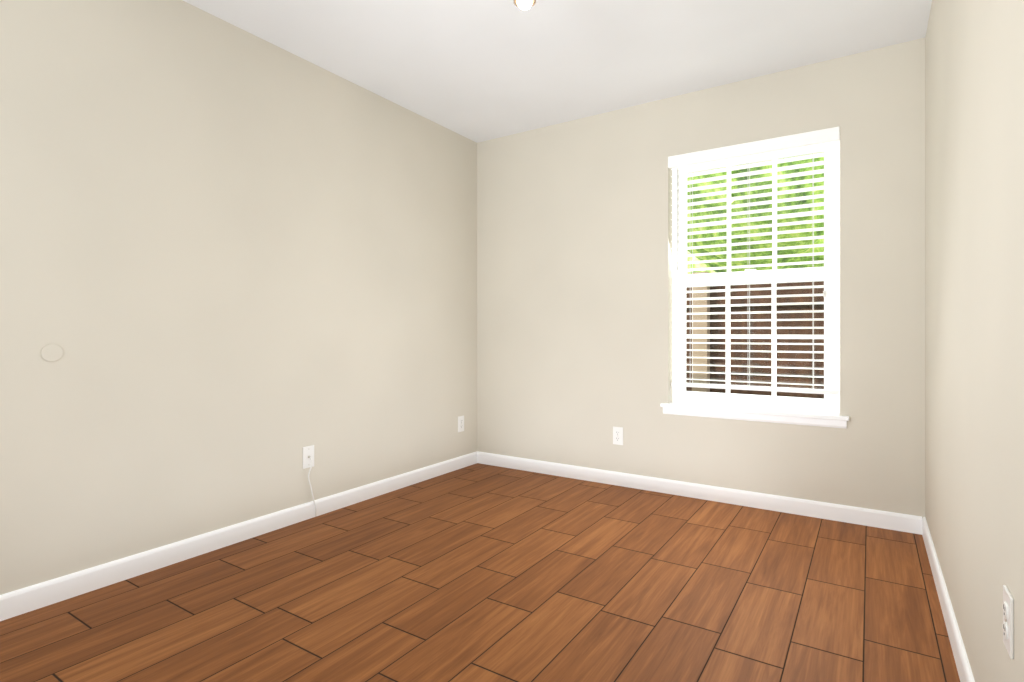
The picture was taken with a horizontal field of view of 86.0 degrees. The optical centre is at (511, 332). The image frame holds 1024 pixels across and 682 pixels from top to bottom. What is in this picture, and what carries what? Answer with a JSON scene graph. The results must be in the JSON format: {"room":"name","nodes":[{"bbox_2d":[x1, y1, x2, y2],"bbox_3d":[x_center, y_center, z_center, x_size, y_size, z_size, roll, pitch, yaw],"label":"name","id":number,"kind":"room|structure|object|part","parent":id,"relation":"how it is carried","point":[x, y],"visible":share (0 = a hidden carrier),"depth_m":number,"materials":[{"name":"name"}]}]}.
{"room":"empty bedroom","nodes":[
{"label":"empty bedroom","id":0,"kind":"room"},
{"bbox_2d":[0,0,476,594],"bbox_3d":[-1.394,-0.230,2.598,0.150,2.440,4.200,0,0,33],"label":"wall","id":1,"kind":"structure","parent":0,"point":[238,270],"depth_m":2.47,"materials":[{"name":"paint"}]},
{"bbox_2d":[41,344,62,361],"bbox_3d":[-1.685,0.073,2.011,0.005,0.066,0.066,0,0,33],"label":"wall plate","id":2,"kind":"object","parent":1,"relation":"attached to","point":[51,352],"visible":1,"depth_m":2.01,"materials":[{"name":"paint"}]},
{"bbox_2d":[0,451,477,620],"bbox_3d":[-1.326,0.947,2.554,0.013,0.086,3.900,0,0,33],"label":"baseboard","id":3,"kind":"structure","parent":1,"relation":"attached to","point":[33,597],"depth_m":2.42,"materials":[{"name":"white wood"}]},
{"bbox_2d":[303,445,316,516],"bbox_3d":[-1.073,0.795,2.922,0.034,0.382,0.072,0,0,33],"label":"outlet","id":4,"kind":"object","parent":1,"relation":"attached to","point":[308,452],"depth_m":2.92,"materials":[{"name":"white plastic"}]},
{"bbox_3d":[-1.062,0.823,2.927,0.021,0.326,0.052,0,0,33],"label":"cable outlet","id":5,"kind":"part","parent":4,"relation":"part of","materials":[{"name":"white plastic"}]},
{"bbox_2d":[458,415,463,431],"bbox_3d":[-0.372,0.667,4.021,0.009,0.115,0.070,0,0,33],"label":"electrical outlet","id":6,"kind":"object","parent":1,"relation":"attached to","point":[460,423],"visible":1,"depth_m":4.01,"materials":[{"name":"white plastic"}]},
{"bbox_2d":[0,463,959,681],"bbox_3d":[-0.184,1.040,1.809,3.040,0.100,4.200,0,0,33],"label":"floor","id":7,"kind":"structure","parent":0,"point":[477,572],"depth_m":2.02,"materials":[{"name":"brown wood"}]},
{"bbox_2d":[183,0,931,142],"bbox_3d":[-0.184,-1.500,1.809,3.040,0.100,4.200,0,0,33],"label":"ceiling","id":8,"kind":"structure","parent":0,"point":[477,71],"depth_m":2.76,"materials":[{"name":"paint"}]},
{"bbox_2d":[513,0,535,9],"bbox_3d":[0.047,-1.320,2.017,0.132,0.260,0.132,0,0,33],"label":"pendant light","id":9,"kind":"object","parent":8,"relation":"hanging from","point":[524,4],"depth_m":2.01,"materials":[{"name":"white glass"}]},
{"bbox_3d":[0.047,-1.333,2.017,0.132,0.233,0.132,0,0,33],"label":"pendant light fixture","id":10,"kind":"part","parent":9,"relation":"part of","materials":[{"name":"white glass"}]},
{"bbox_2d":[477,38,924,517],"bbox_3d":[0.922,-0.230,3.505,2.740,2.440,0.150,0,0,33],"label":"wall","id":11,"kind":"structure","parent":0,"point":[574,292],"depth_m":3.40,"materials":[{"name":"paint"}]},
{"bbox_2d":[613,427,622,444],"bbox_3d":[0.688,0.669,3.563,0.070,0.115,0.009,0,0,33],"label":"electrical outlet","id":12,"kind":"object","parent":11,"relation":"attached to","point":[617,435],"visible":1,"depth_m":3.56,"materials":[{"name":"white plastic"}]},
{"bbox_2d":[477,451,921,534],"bbox_3d":[0.877,0.947,3.437,2.714,0.086,0.013,0,0,33],"label":"baseboard","id":13,"kind":"structure","parent":11,"relation":"attached to","point":[865,516],"depth_m":3.20,"materials":[{"name":"white wood"}]},
{"bbox_2d":[660,402,848,420],"bbox_3d":[1.359,0.446,3.160,0.994,0.022,0.114,0,0,33],"label":"stool","id":14,"kind":"object","parent":11,"relation":"attached to","point":[795,413],"visible":0.94,"depth_m":3.10,"materials":[{"name":"white wood"}]},
{"bbox_2d":[663,407,846,428],"bbox_3d":[1.342,0.479,3.133,0.970,0.044,0.015,0,0,33],"label":"apron","id":15,"kind":"object","parent":11,"relation":"attached to","point":[769,418],"visible":0.82,"depth_m":3.09,"materials":[{"name":"white wood"}]},
{"bbox_2d":[672,141,839,412],"bbox_3d":[1.409,-0.325,3.237,0.910,1.520,0.068,0,0,33],"label":"window unit","id":16,"kind":"structure","parent":11,"relation":"in","point":[828,403],"depth_m":3.18,"materials":[{"name":"white plastic"}]},
{"bbox_2d":[668,127,839,394],"bbox_3d":[1.363,-0.377,3.165,0.908,1.414,0.086,0,0,33],"label":"window blinds","id":17,"kind":"object","parent":16,"relation":"attached to","point":[796,141],"visible":0.9,"depth_m":3.14,"materials":[{"name":"white plastic"}]},
{"bbox_2d":[677,170,678,269],"bbox_3d":[1.018,-0.699,3.370,0.011,0.628,0.011,0,0,33],"label":"tilt wand","id":18,"kind":"object","parent":17,"relation":"hanging from","point":[677,219],"visible":1,"depth_m":3.37,"materials":[{"name":"grey plastic"}]},
{"bbox_2d":[823,144,826,296],"bbox_3d":[1.677,-0.602,2.942,0.018,0.823,0.010,0,0,33],"label":"pull cords","id":19,"kind":"object","parent":17,"relation":"hanging from","point":[824,293],"visible":1,"depth_m":2.94,"materials":[{"name":"white fabric"}]},
{"bbox_2d":[925,0,1023,681],"bbox_3d":[1.027,-0.230,1.020,0.150,2.440,4.200,0,0,33],"label":"wall","id":20,"kind":"structure","parent":0,"point":[974,283],"depth_m":1.39,"materials":[{"name":"paint"}]},
{"bbox_2d":[922,517,974,681],"bbox_3d":[0.958,0.947,1.064,0.013,0.086,3.900,0,0,33],"label":"baseboard","id":21,"kind":"structure","parent":20,"relation":"attached to","point":[964,670],"depth_m":1.81,"materials":[{"name":"white wood"}]},
{"bbox_2d":[1003,585,1013,658],"bbox_3d":[0.963,0.560,1.067,0.009,0.115,0.070,0,0,33],"label":"electrical outlet","id":22,"kind":"object","parent":20,"relation":"attached to","point":[1008,620],"visible":0.98,"depth_m":1.05,"materials":[{"name":"white plastic"}]},
{"label":"outside","id":23,"kind":"structure","parent":0,"visible":0},
{"bbox_2d":[688,252,715,273],"bbox_3d":[6.351,-5.835,10.680,32.000,14.350,0.100,0,0,33],"label":"trees","id":24,"kind":"object","parent":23,"point":[698,265],"depth_m":12.10,"materials":[{"name":"green plant"}]},
{"bbox_3d":[5.272,1.390,9.025,20.000,0.100,13.850,0,0,33],"label":"ground","id":25,"kind":"structure","parent":23,"visible":0},
{"bbox_2d":[692,272,709,404],"bbox_3d":[1.917,0.365,5.572,0.150,1.950,0.120,0,0,33],"label":"fence post","id":26,"kind":"object","parent":25,"relation":"on","point":[704,324],"depth_m":5.51,"materials":[{"name":"beige wood"}]},
{"bbox_2d":[688,152,823,272],"bbox_3d":[4.890,-1.658,6.678,6.592,5.996,3.608,0,0,33],"label":"trees","id":27,"kind":"object","parent":25,"relation":"on","point":[779,244],"depth_m":6.76,"materials":[{"name":"green plant"}]},
{"bbox_2d":[680,281,839,413],"bbox_3d":[3.201,0.420,4.842,11.099,1.840,0.059,0,0,33],"label":"fence","id":28,"kind":"object","parent":25,"relation":"on","point":[762,378],"depth_m":5.33,"materials":[{"name":"brown wood"}]}
]}

